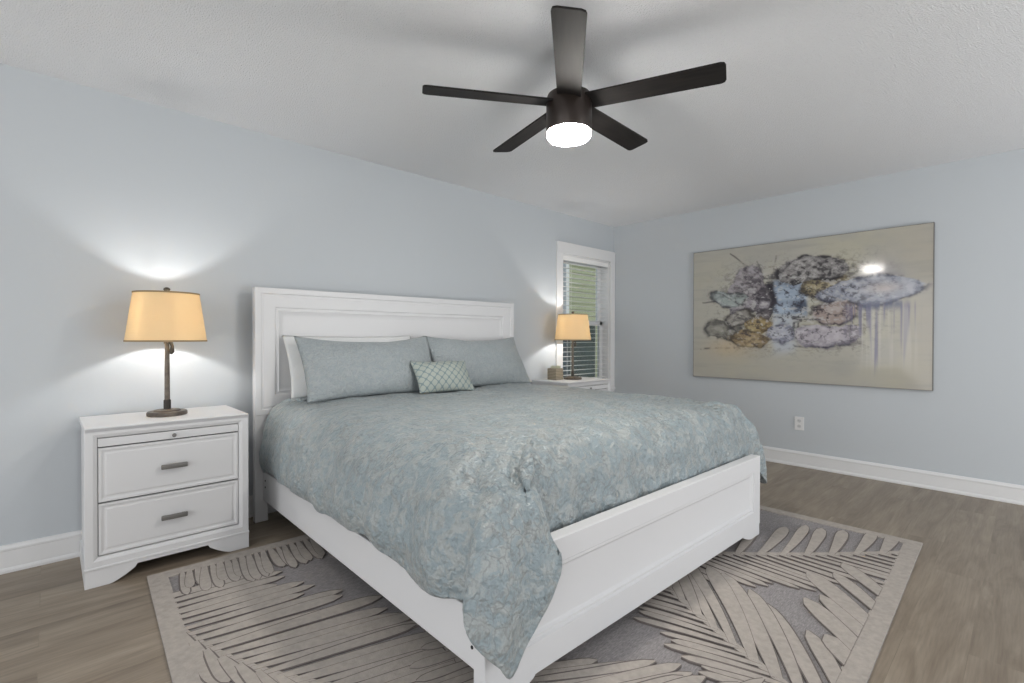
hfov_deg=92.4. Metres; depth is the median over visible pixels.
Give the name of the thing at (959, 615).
floor
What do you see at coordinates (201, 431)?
drawer
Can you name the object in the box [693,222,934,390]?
painting
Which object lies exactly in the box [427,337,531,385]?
pillow sham
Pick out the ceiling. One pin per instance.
(814, 93)
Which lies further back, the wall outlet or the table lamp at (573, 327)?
the table lamp at (573, 327)
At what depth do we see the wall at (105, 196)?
2.81 m
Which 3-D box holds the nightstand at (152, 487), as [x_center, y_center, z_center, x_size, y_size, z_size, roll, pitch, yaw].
[-1.821,0.750,2.587,0.676,0.723,0.482,0,1,-43]
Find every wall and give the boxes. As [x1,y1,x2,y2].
[0,63,613,545]
[614,148,1023,485]
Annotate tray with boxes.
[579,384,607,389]
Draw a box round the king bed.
[252,287,759,682]
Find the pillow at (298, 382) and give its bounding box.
[282,335,410,398]
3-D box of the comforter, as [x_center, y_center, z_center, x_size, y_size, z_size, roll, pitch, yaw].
[-0.023,0.638,2.913,2.392,0.606,2.268,0,1,-43]
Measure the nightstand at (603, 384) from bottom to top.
0.723 m
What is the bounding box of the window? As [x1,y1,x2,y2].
[556,241,614,391]
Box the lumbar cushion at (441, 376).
[410,361,474,393]
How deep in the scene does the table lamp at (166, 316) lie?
2.48 m
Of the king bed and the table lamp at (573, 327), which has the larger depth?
the table lamp at (573, 327)
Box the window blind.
[563,255,607,377]
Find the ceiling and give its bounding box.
[0,0,1023,226]
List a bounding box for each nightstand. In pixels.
[79,405,248,589]
[532,377,610,390]
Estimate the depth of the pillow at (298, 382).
3.05 m
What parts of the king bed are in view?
headboard leg, rail, headboard, footboard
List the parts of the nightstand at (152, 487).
drawer, drawer, handle, handle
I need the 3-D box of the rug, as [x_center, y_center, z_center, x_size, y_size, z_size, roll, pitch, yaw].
[0.222,1.110,2.441,3.329,0.016,2.590,0,1,-43]
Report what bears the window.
in the wall at (105, 196)
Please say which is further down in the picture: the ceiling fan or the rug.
the rug
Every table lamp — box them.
[123,287,206,416]
[554,311,590,379]
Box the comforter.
[259,383,766,678]
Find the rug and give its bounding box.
[147,505,922,682]
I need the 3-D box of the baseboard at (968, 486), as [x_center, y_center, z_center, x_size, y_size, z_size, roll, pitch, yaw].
[3.242,1.050,3.622,0.021,0.132,5.980,0,1,-43]
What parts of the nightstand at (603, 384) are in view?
frame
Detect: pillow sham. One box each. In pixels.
[294,336,431,402]
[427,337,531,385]
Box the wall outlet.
[794,416,803,430]
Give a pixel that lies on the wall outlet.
(799, 421)
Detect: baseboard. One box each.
[0,495,276,574]
[762,446,1023,505]
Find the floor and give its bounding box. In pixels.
[0,461,1023,682]
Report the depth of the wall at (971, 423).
3.89 m
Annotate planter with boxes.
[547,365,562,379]
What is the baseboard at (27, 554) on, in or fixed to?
attached to the wall at (105, 196)
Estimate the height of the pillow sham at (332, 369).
0.396 m
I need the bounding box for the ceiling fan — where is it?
[422,5,726,151]
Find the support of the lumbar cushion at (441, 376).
on the comforter

